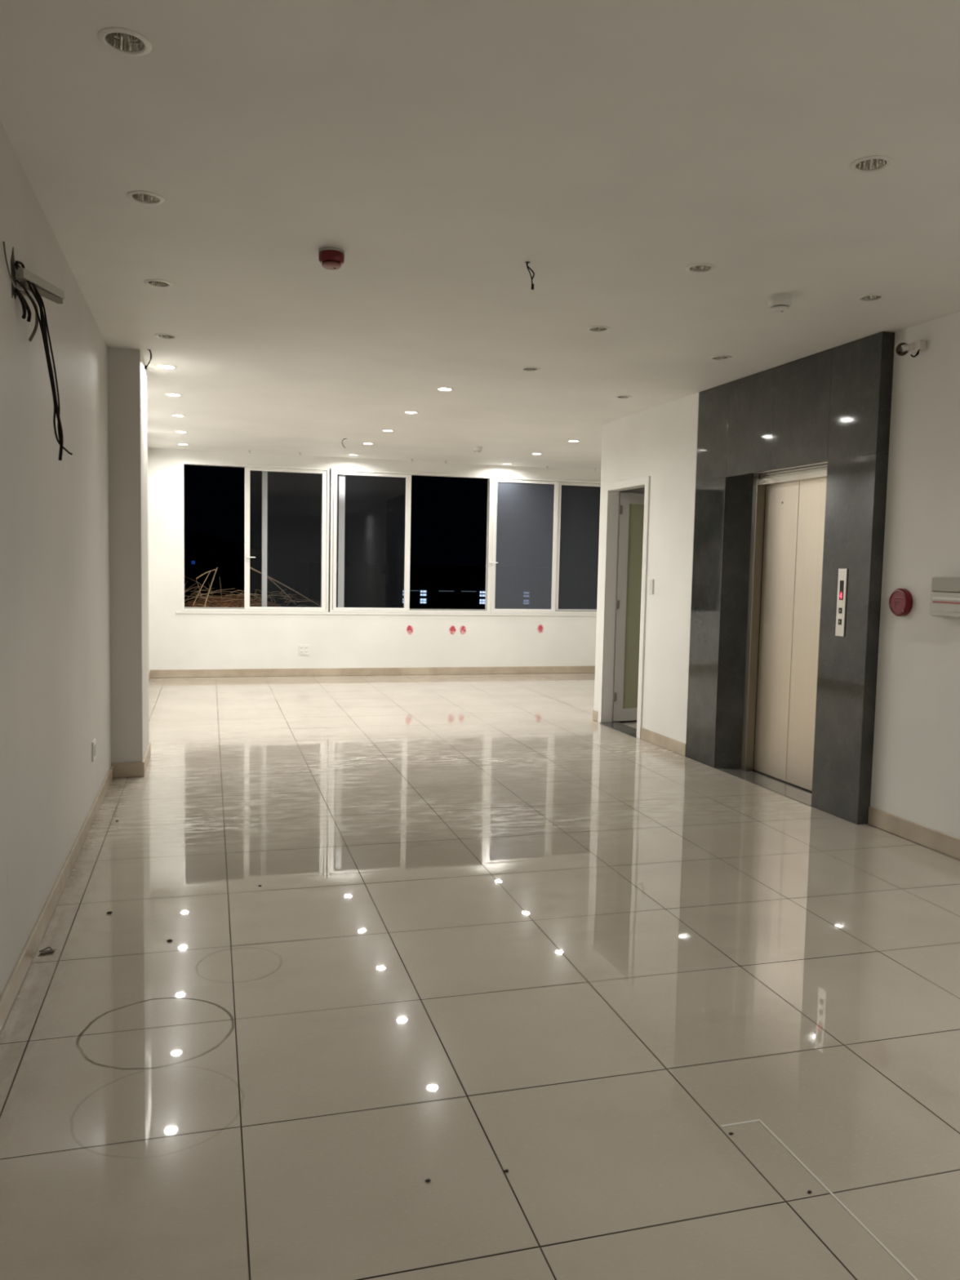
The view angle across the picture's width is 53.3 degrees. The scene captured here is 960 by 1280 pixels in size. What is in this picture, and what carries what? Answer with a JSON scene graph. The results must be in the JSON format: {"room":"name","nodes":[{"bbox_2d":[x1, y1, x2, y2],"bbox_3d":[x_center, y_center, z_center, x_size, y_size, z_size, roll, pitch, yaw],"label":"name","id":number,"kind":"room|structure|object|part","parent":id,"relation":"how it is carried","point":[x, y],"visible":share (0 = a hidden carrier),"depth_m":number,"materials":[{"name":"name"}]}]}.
{"room":"empty office floor","nodes":[
{"label":"empty office floor","id":0,"kind":"room"},
{"bbox_2d":[0,120,111,996],"bbox_3d":[-1.147,-0.093,1.482,0.150,2.800,9.881,0,5,-16],"label":"wall","id":1,"kind":"structure","parent":0,"point":[55,671],"depth_m":3.77,"materials":[{"name":"white paint"}]},
{"bbox_2d":[2,241,15,287],"bbox_3d":[-1.513,-1.207,3.078,0.008,0.099,0.163,0,5,-15],"label":"wire","id":2,"kind":"object","parent":1,"relation":"attached to","point":[3,242],"visible":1,"depth_m":3.04,"materials":[{"name":"brown"}]},
{"bbox_2d":[10,247,17,299],"bbox_3d":[-1.548,-1.215,3.177,0.002,0.174,0.096,0,5,-16],"label":"wall hole","id":3,"kind":"structure","parent":1,"relation":"attached to","point":[12,259],"depth_m":3.17,"materials":[{"name":"black"}]},
{"bbox_2d":[14,266,64,303],"bbox_3d":[-1.578,-1.271,3.442,0.028,0.118,0.547,0,4,-10],"label":"cable trunking","id":4,"kind":"object","parent":1,"relation":"attached to","point":[46,290],"visible":1,"depth_m":3.41,"materials":[{"name":"grey plastic"}]},
{"bbox_2d":[14,260,72,460],"bbox_3d":[-1.554,-0.961,3.352,0.076,0.631,0.329,2,4,7],"label":"cable bundle","id":5,"kind":"object","parent":1,"relation":"hanging from","point":[43,322],"visible":0.97,"depth_m":3.38,"materials":[{"name":"black"}]},
{"bbox_2d":[0,764,113,1031],"bbox_3d":[-1.095,1.259,1.602,0.013,0.086,9.869,0,5,-16],"label":"baseboard","id":6,"kind":"structure","parent":1,"relation":"attached to","point":[11,988],"depth_m":3.73,"materials":[{"name":"tile"}]},
{"bbox_2d":[91,738,96,761],"bbox_3d":[-2.152,0.615,5.337,0.012,0.110,0.110,0,5,-16],"label":"wall socket","id":7,"kind":"object","parent":1,"relation":"attached to","point":[93,743],"visible":1,"depth_m":5.31,"materials":[{"name":"white plastic"}]},
{"bbox_2d":[107,346,149,762],"bbox_3d":[-2.518,-0.511,6.585,0.400,2.800,0.719,0,5,-16],"label":"wall pillar","id":8,"kind":"structure","parent":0,"point":[126,372],"depth_m":6.28,"materials":[{"name":"white paint"}]},
{"bbox_2d":[111,742,151,777],"bbox_3d":[-2.440,0.835,6.712,0.207,0.099,0.731,0,5,-16],"label":"baseboard","id":9,"kind":"structure","parent":8,"relation":"attached to","point":[136,769],"depth_m":6.37,"materials":[{"name":"tile"}]},
{"bbox_2d":[147,446,149,671],"bbox_3d":[-3.421,-0.734,9.271,0.125,2.800,4.960,0,5,-16],"label":"wall","id":10,"kind":"structure","parent":0,"point":[148,446],"depth_m":11.61,"materials":[{"name":"white paint"}]},
{"bbox_2d":[148,670,151,681],"bbox_3d":[-3.381,0.611,9.386,0.012,0.099,4.947,0,5,-16],"label":"baseboard","id":11,"kind":"structure","parent":10,"relation":"attached to","point":[149,672],"depth_m":11.57,"materials":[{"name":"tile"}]},
{"bbox_2d":[148,447,600,674],"bbox_3d":[-0.876,-0.939,12.644,6.900,2.800,0.160,0,5,-16],"label":"wall","id":12,"kind":"structure","parent":0,"point":[176,641],"depth_m":12.30,"materials":[{"name":"white paint"}]},
{"bbox_2d":[181,461,329,612],"bbox_3d":[-2.805,-1.272,12.017,1.797,1.830,0.142,0,5,-16],"label":"window","id":13,"kind":"structure","parent":12,"relation":"in","point":[325,472],"depth_m":12.05,"materials":[{"name":"white metal"}]},
{"bbox_3d":[-2.870,-1.029,11.970,0.114,0.100,0.048,0,5,-16],"label":"handle","id":14,"kind":"part","parent":13,"relation":"part of","materials":[{"name":"white plastic"}]},
{"bbox_3d":[-2.457,-1.272,12.108,1.017,1.766,0.034,0,5,-16],"label":"sash","id":15,"kind":"part","parent":13,"relation":"part of","materials":[{"name":"white metal"}]},
{"bbox_3d":[-2.365,-1.275,12.179,0.802,1.766,0.034,0,5,-16],"label":"sash","id":16,"kind":"part","parent":13,"relation":"part of","materials":[{"name":"black glass"}]},
{"bbox_2d":[298,644,309,655],"bbox_3d":[-2.254,0.127,12.251,0.132,0.133,0.014,0,5,-16],"label":"wall socket","id":17,"kind":"object","parent":12,"relation":"attached to","point":[304,650],"visible":1,"depth_m":12.25,"materials":[{"name":"white plastic"}]},
{"bbox_2d":[299,645,303,653],"bbox_3d":[-2.283,0.128,12.238,0.048,0.107,0.003,0,5,-16],"label":"outlet","id":18,"kind":"object","parent":17,"relation":"attached to","point":[301,647],"depth_m":12.24,"materials":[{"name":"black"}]},
{"bbox_2d":[304,645,308,653],"bbox_3d":[-2.223,0.128,12.255,0.048,0.107,0.003,0,5,-16],"label":"outlet","id":19,"kind":"object","parent":17,"relation":"attached to","point":[306,647],"depth_m":12.25,"materials":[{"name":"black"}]},
{"bbox_2d":[151,666,595,677],"bbox_3d":[-0.859,0.413,12.670,6.655,0.099,0.013,0,5,-16],"label":"baseboard","id":20,"kind":"structure","parent":12,"relation":"attached to","point":[518,669],"depth_m":12.49,"materials":[{"name":"tile"}]},
{"bbox_2d":[175,611,596,616],"bbox_3d":[-0.865,-0.343,12.606,6.000,0.028,0.012,0,5,-16],"label":"trim","id":21,"kind":"structure","parent":12,"relation":"attached to","point":[176,612],"depth_m":12.46,"materials":[{"name":"white"}]},
{"bbox_2d":[406,625,413,635],"bbox_3d":[-0.925,-0.131,12.612,0.094,0.127,0.002,0,5,-16],"label":"sticker","id":22,"kind":"object","parent":12,"relation":"attached to","point":[410,628],"visible":1,"depth_m":12.61,"materials":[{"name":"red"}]},
{"bbox_2d":[328,468,492,613],"bbox_3d":[-0.899,-1.275,12.572,2.133,1.830,0.112,0,5,-16],"label":"window","id":23,"kind":"structure","parent":12,"relation":"in","point":[342,473],"depth_m":12.40,"materials":[{"name":"white metal"}]},
{"bbox_3d":[-1.380,-1.276,12.458,0.930,1.766,0.034,0,5,-16],"label":"sash","id":24,"kind":"part","parent":23,"relation":"part of","materials":[{"name":"black glass"}]},
{"bbox_3d":[-1.400,-1.273,12.407,1.007,1.766,0.034,0,5,-16],"label":"sash","id":25,"kind":"part","parent":23,"relation":"part of","materials":[{"name":"white metal"}]},
{"bbox_2d":[488,559,497,566],"bbox_3d":[0.177,-1.031,12.816,0.120,0.100,0.043,0,5,-16],"label":"lever","id":26,"kind":"object","parent":23,"relation":"attached to","point":[489,560],"visible":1,"depth_m":12.81,"materials":[{"name":"white metal"}]},
{"bbox_2d":[448,625,456,635],"bbox_3d":[-0.367,-0.129,12.770,0.100,0.129,0.002,0,5,-16],"label":"sticker","id":27,"kind":"object","parent":12,"relation":"attached to","point":[452,629],"visible":1,"depth_m":12.77,"materials":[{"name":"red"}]},
{"bbox_2d":[459,625,466,634],"bbox_3d":[-0.228,-0.133,12.809,0.090,0.120,0.002,0,5,-16],"label":"sticker","id":28,"kind":"object","parent":12,"relation":"attached to","point":[463,628],"visible":1,"depth_m":12.81,"materials":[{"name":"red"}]},
{"bbox_2d":[488,475,493,613],"bbox_3d":[0.139,-1.276,12.865,0.025,1.830,0.114,0,5,-16],"label":"trim","id":29,"kind":"structure","parent":12,"relation":"attached to","point":[492,486],"depth_m":12.81,"materials":[{"name":"white metal"}]},
{"bbox_2d":[537,624,543,633],"bbox_3d":[0.826,-0.153,13.105,0.096,0.127,0.002,0,5,-16],"label":"sticker","id":30,"kind":"object","parent":12,"relation":"attached to","point":[540,628],"visible":1,"depth_m":13.11,"materials":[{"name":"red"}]},
{"bbox_2d":[490,475,600,613],"bbox_3d":[1.017,-1.277,13.114,1.800,1.830,0.112,0,5,-16],"label":"window","id":31,"kind":"structure","parent":12,"relation":"in","point":[557,483],"depth_m":13.06,"materials":[{"name":"white metal"}]},
{"bbox_3d":[0.611,-1.275,12.976,0.907,1.766,0.034,0,5,-16],"label":"sash","id":32,"kind":"part","parent":31,"relation":"part of","materials":[{"name":"glass"}]},
{"bbox_3d":[1.446,-1.279,13.258,0.844,1.766,0.034,0,5,-16],"label":"sash","id":33,"kind":"part","parent":31,"relation":"part of","materials":[{"name":"glass"}]},
{"bbox_2d":[0,672,959,1279],"bbox_3d":[1.216,1.101,5.256,6.800,0.061,15.750,0,5,-16],"label":"floor","id":34,"kind":"structure","parent":0,"point":[492,926],"depth_m":3.06,"materials":[{"name":"tile"}]},
{"bbox_2d":[38,946,56,955],"bbox_3d":[-1.588,1.140,3.511,0.057,0.011,0.058,0,5,-16],"label":"scrap","id":35,"kind":"object","parent":34,"relation":"on","point":[46,952],"visible":1,"depth_m":3.51,"materials":[{"name":"brown"}]},
{"bbox_2d":[715,768,811,805],"bbox_3d":[2.013,0.988,6.538,0.267,0.002,1.145,0,5,-16],"label":"trim","id":36,"kind":"structure","parent":34,"relation":"on","point":[789,790],"depth_m":6.54,"materials":[{"name":"tile"}]},
{"bbox_2d":[0,0,959,470],"bbox_3d":[1.276,-1.799,5.035,6.900,0.160,15.950,0,5,-16],"label":"ceiling","id":37,"kind":"structure","parent":0,"point":[613,148],"depth_m":3.51,"materials":[{"name":"white paint"}]},
{"bbox_2d":[97,26,151,56],"bbox_3d":[-0.932,-1.597,2.511,0.135,0.062,0.135,0,5,-16],"label":"recessed light","id":38,"kind":"object","parent":37,"relation":"in","point":[122,41],"visible":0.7,"depth_m":2.54,"materials":[{"name":"white metal"}]},
{"bbox_2d":[126,190,164,204],"bbox_3d":[-1.255,-1.686,3.590,0.135,0.062,0.135,0,5,-16],"label":"recessed light","id":39,"kind":"object","parent":37,"relation":"in","point":[145,197],"visible":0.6,"depth_m":3.62,"materials":[{"name":"white metal"}]},
{"bbox_2d":[144,349,151,369],"bbox_3d":[-2.146,-1.814,6.187,0.047,0.130,0.024,0,5,-16],"label":"wire","id":40,"kind":"object","parent":37,"relation":"hanging from","point":[149,350],"visible":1,"depth_m":6.19,"materials":[{"name":"black"}]},
{"bbox_2d":[143,279,173,288],"bbox_3d":[-1.578,-1.777,4.695,0.135,0.062,0.135,0,5,-16],"label":"recessed light","id":41,"kind":"object","parent":37,"relation":"in","point":[153,282],"visible":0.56,"depth_m":4.72,"materials":[{"name":"white"}]},
{"bbox_2d":[154,333,177,339],"bbox_3d":[-1.901,-1.868,5.796,0.135,0.062,0.135,0,5,-16],"label":"recessed light","id":42,"kind":"object","parent":37,"relation":"in","point":[163,335],"visible":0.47,"depth_m":5.82,"materials":[{"name":"white"}]},
{"bbox_2d":[156,364,177,368],"bbox_3d":[-2.193,-1.930,6.706,0.135,0.036,0.135,0,5,-16],"label":"recessed light","id":43,"kind":"object","parent":37,"relation":"in","point":[162,366],"visible":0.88,"depth_m":6.72,"materials":[{"name":"white plastic"}]},
{"bbox_2d":[164,392,182,396],"bbox_3d":[-2.507,-2.022,7.829,0.135,0.036,0.135,0,5,-16],"label":"recessed light","id":44,"kind":"object","parent":37,"relation":"in","point":[167,393],"visible":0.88,"depth_m":7.84,"materials":[{"name":"white plastic"}]},
{"bbox_2d":[170,413,186,417],"bbox_3d":[-2.820,-2.113,8.941,0.135,0.036,0.135,0,5,-16],"label":"recessed light","id":45,"kind":"object","parent":37,"relation":"in","point":[172,415],"visible":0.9,"depth_m":8.96,"materials":[{"name":"white plastic"}]},
{"bbox_2d":[318,246,344,270],"bbox_3d":[-0.646,-1.655,4.164,0.112,0.074,0.112,0,5,-16],"label":"smoke detector","id":46,"kind":"object","parent":37,"relation":"attached to","point":[331,258],"visible":1,"depth_m":4.13,"materials":[{"name":"red plastic"}]},
{"bbox_2d":[381,429,394,431],"bbox_3d":[-0.932,-2.130,9.662,0.135,0.036,0.135,0,5,-16],"label":"recessed light","id":47,"kind":"object","parent":37,"relation":"in","point":[384,430],"visible":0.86,"depth_m":9.69,"materials":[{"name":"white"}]},
{"bbox_2d":[403,410,418,413],"bbox_3d":[-0.609,-2.032,8.476,0.135,0.036,0.135,0,5,-16],"label":"recessed light","id":48,"kind":"object","parent":37,"relation":"in","point":[406,411],"visible":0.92,"depth_m":8.50,"materials":[{"name":"white plastic"}]},
{"bbox_2d":[435,386,453,391],"bbox_3d":[-0.270,-1.938,7.334,0.135,0.036,0.135,0,5,-16],"label":"recessed light","id":49,"kind":"object","parent":37,"relation":"in","point":[442,388],"visible":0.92,"depth_m":7.35,"materials":[{"name":"white plastic"}]},
{"bbox_2d":[472,445,482,453],"bbox_3d":[-0.030,-2.150,10.824,0.110,0.074,0.110,0,5,-16],"label":"smoke detector","id":50,"kind":"object","parent":37,"relation":"attached to","point":[476,449],"visible":1,"depth_m":10.79,"materials":[{"name":"white plastic"}]},
{"bbox_2d":[524,261,534,289],"bbox_3d":[0.222,-1.623,4.266,0.046,0.119,0.024,0,5,-16],"label":"wire","id":51,"kind":"object","parent":37,"relation":"hanging from","point":[526,262],"visible":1,"depth_m":4.27,"materials":[{"name":"black"}]},
{"bbox_2d":[520,366,540,371],"bbox_3d":[0.345,-1.877,6.532,0.135,0.062,0.135,0,5,-16],"label":"recessed light","id":52,"kind":"object","parent":37,"relation":"in","point":[526,368],"visible":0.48,"depth_m":6.56,"materials":[{"name":"white"}]},
{"bbox_2d":[567,440,579,442],"bbox_3d":[0.994,-2.128,10.159,0.135,0.036,0.135,0,5,-16],"label":"recessed light","id":53,"kind":"object","parent":37,"relation":"in","point":[572,441],"visible":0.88,"depth_m":10.16,"materials":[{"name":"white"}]},
{"bbox_2d":[586,325,610,332],"bbox_3d":[0.670,-1.785,5.408,0.135,0.062,0.135,0,5,-16],"label":"recessed light","id":54,"kind":"object","parent":37,"relation":"in","point":[595,328],"visible":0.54,"depth_m":5.44,"materials":[{"name":"white"}]},
{"bbox_2d":[614,395,631,399],"bbox_3d":[1.125,-1.936,7.516,0.135,0.062,0.135,0,5,-16],"label":"recessed light","id":55,"kind":"object","parent":37,"relation":"in","point":[621,397],"visible":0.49,"depth_m":7.54,"materials":[{"name":"white"}]},
{"bbox_2d":[684,262,715,273],"bbox_3d":[0.989,-1.693,4.286,0.135,0.062,0.135,0,5,-16],"label":"recessed light","id":56,"kind":"object","parent":37,"relation":"in","point":[700,268],"visible":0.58,"depth_m":4.32,"materials":[{"name":"white"}]},
{"bbox_2d":[710,355,731,360],"bbox_3d":[1.529,-1.818,6.072,0.135,0.062,0.135,0,5,-16],"label":"recessed light","id":57,"kind":"object","parent":37,"relation":"in","point":[719,357],"visible":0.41,"depth_m":6.10,"materials":[{"name":"white"}]},
{"bbox_2d":[768,293,791,312],"bbox_3d":[1.474,-1.652,4.702,0.110,0.074,0.110,0,5,-16],"label":"smoke detector","id":58,"kind":"object","parent":37,"relation":"attached to","point":[778,302],"visible":1,"depth_m":4.67,"materials":[{"name":"white plastic"}]},
{"bbox_2d":[848,155,893,173],"bbox_3d":[1.296,-1.601,3.166,0.135,0.062,0.135,0,5,-16],"label":"recessed light","id":59,"kind":"object","parent":37,"relation":"in","point":[869,164],"visible":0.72,"depth_m":3.19,"materials":[{"name":"white"}]},
{"bbox_2d":[856,293,886,302],"bbox_3d":[1.919,-1.704,4.690,0.135,0.062,0.135,0,5,-16],"label":"recessed light","id":60,"kind":"object","parent":37,"relation":"in","point":[869,297],"visible":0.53,"depth_m":4.72,"materials":[{"name":"white"}]},
{"bbox_2d":[619,487,644,720],"bbox_3d":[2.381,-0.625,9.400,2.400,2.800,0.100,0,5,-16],"label":"door frame","id":61,"kind":"structure","parent":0,"point":[642,490],"depth_m":9.03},
{"bbox_2d":[600,721,636,737],"bbox_3d":[1.323,0.808,8.656,0.196,0.011,0.750,0,5,-16],"label":"trim","id":62,"kind":"structure","parent":61,"relation":"attached to","point":[624,728],"depth_m":8.70,"materials":[{"name":"grey stone"}]},
{"bbox_2d":[592,710,685,756],"bbox_3d":[1.347,0.790,8.327,0.012,0.099,1.800,0,5,-17],"label":"baseboard","id":63,"kind":"structure","parent":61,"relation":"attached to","point":[665,742],"depth_m":7.84,"materials":[{"name":"tile"}]},
{"bbox_2d":[593,392,698,743],"bbox_3d":[1.428,-0.555,8.238,0.098,2.800,1.806,0,5,-17],"label":"wall","id":64,"kind":"structure","parent":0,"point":[660,442],"depth_m":7.81,"materials":[{"name":"white paint"}]},
{"bbox_2d":[597,475,650,738],"bbox_3d":[1.667,-0.302,8.688,0.863,2.234,0.940,0,5,-16],"label":"door","id":65,"kind":"structure","parent":64,"relation":"attached to","point":[626,515],"depth_m":8.96,"materials":[{"name":"white wood"}]},
{"bbox_3d":[1.614,-0.312,9.103,0.540,1.940,0.008,-1,5,-22],"label":"glass","id":66,"kind":"part","parent":65,"relation":"part of","materials":[{"name":"yellow"}]},
{"bbox_2d":[648,579,653,593],"bbox_3d":[1.433,-0.449,8.026,0.018,0.120,0.080,0,5,-16],"label":"light switch","id":67,"kind":"object","parent":64,"relation":"attached to","point":[651,582],"visible":1,"depth_m":8.01,"materials":[{"name":"white plastic"}]},
{"bbox_2d":[870,311,959,839],"bbox_3d":[3.511,-0.017,1.741,0.180,2.800,7.841,0,5,-17],"label":"wall","id":68,"kind":"structure","parent":0,"point":[916,766],"depth_m":5.15,"materials":[{"name":"white paint"}]},
{"bbox_2d":[741,466,826,791],"bbox_3d":[2.118,-0.072,6.505,0.105,2.120,0.921,0,5,-17],"label":"door","id":69,"kind":"structure","parent":68,"relation":"in","point":[788,508],"depth_m":6.60,"materials":[{"name":"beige metal"}]},
{"bbox_3d":[2.081,-0.070,6.707,0.018,2.068,0.392,0,5,-17],"label":"panel","id":70,"kind":"part","parent":69,"relation":"part of","materials":[{"name":"metal"}]},
{"bbox_3d":[2.199,-0.038,6.317,0.018,2.068,0.421,0,5,-17],"label":"panel","id":71,"kind":"part","parent":69,"relation":"part of","materials":[{"name":"metal"}]},
{"bbox_2d":[685,331,894,824],"bbox_3d":[2.042,-0.405,6.431,0.250,2.798,2.021,0,5,-17],"label":"trim","id":72,"kind":"structure","parent":68,"relation":"attached to","point":[830,408],"depth_m":5.89,"materials":[{"name":"grey stone"}]},
{"bbox_2d":[835,568,848,636],"bbox_3d":[2.139,-0.222,5.664,0.012,0.400,0.076,0,5,-16],"label":"panel","id":73,"kind":"object","parent":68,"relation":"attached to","point":[842,573],"visible":1,"depth_m":5.66,"materials":[{"name":"silver metal"}]},
{"bbox_2d":[888,588,912,616],"bbox_3d":[2.323,-0.208,5.290,0.038,0.154,0.154,0,5,-16],"label":"fire alarm","id":74,"kind":"object","parent":68,"relation":"attached to","point":[900,601],"visible":1,"depth_m":5.27,"materials":[{"name":"red plastic"}]},
{"bbox_2d":[893,340,926,357],"bbox_3d":[2.325,-1.563,5.166,0.155,0.087,0.070,4,5,36],"label":"security camera","id":75,"kind":"object","parent":68,"relation":"attached to","point":[901,348],"visible":1,"depth_m":5.15,"materials":[{"name":"white plastic"}]},
{"bbox_3d":[2.315,-1.579,5.165,0.074,0.044,0.039,3,5,19],"label":"arm","id":76,"kind":"part","parent":75,"relation":"part of","materials":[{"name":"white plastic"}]},
{"bbox_2d":[867,806,959,859],"bbox_3d":[3.391,1.326,1.816,0.013,0.104,7.836,0,5,-17],"label":"baseboard","id":77,"kind":"structure","parent":68,"relation":"attached to","point":[944,843],"depth_m":5.19,"materials":[{"name":"tile"}]},
{"bbox_2d":[929,577,959,617],"bbox_3d":[2.429,-0.217,4.887,0.071,0.204,0.290,0,5,-16],"label":"box","id":78,"kind":"object","parent":68,"relation":"attached to","point":[945,593],"visible":1,"depth_m":4.91,"materials":[{"name":"grey plastic"}]},
{"label":"outside","id":79,"kind":"structure","parent":0,"visible":0},
{"bbox_3d":[-7.154,7.303,80.412,150.000,0.200,123.000,0,5,-16],"label":"ground","id":80,"kind":"structure","parent":79,"visible":0},
{"bbox_2d":[184,531,269,603],"bbox_3d":[-17.607,0.863,60.767,8.000,15.200,6.800,0,5,-16],"label":"house","id":81,"kind":"structure","parent":80,"relation":"on","point":[204,552],"depth_m":57.62,"materials":[{"name":"grey"}]},
{"bbox_2d":[295,562,581,611],"bbox_3d":[-3.342,1.540,66.918,18.000,13.500,10.050,0,5,-16],"label":"building","id":82,"kind":"structure","parent":80,"relation":"on","point":[366,585],"depth_m":61.74,"materials":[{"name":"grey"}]},
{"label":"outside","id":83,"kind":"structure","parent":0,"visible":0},
{"bbox_3d":[-1.629,-0.087,14.940,13.000,0.120,4.440,0,5,-16],"label":"neighbouring roof","id":84,"kind":"structure","parent":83,"visible":0},
{"bbox_2d":[184,566,320,607],"bbox_3d":[-3.329,-0.539,13.251,2.308,0.968,1.886,0,5,-16],"label":"heap","id":85,"kind":"object","parent":84,"relation":"on","point":[231,600],"visible":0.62,"depth_m":12.95,"materials":[{"name":"beige wood"}]}
]}

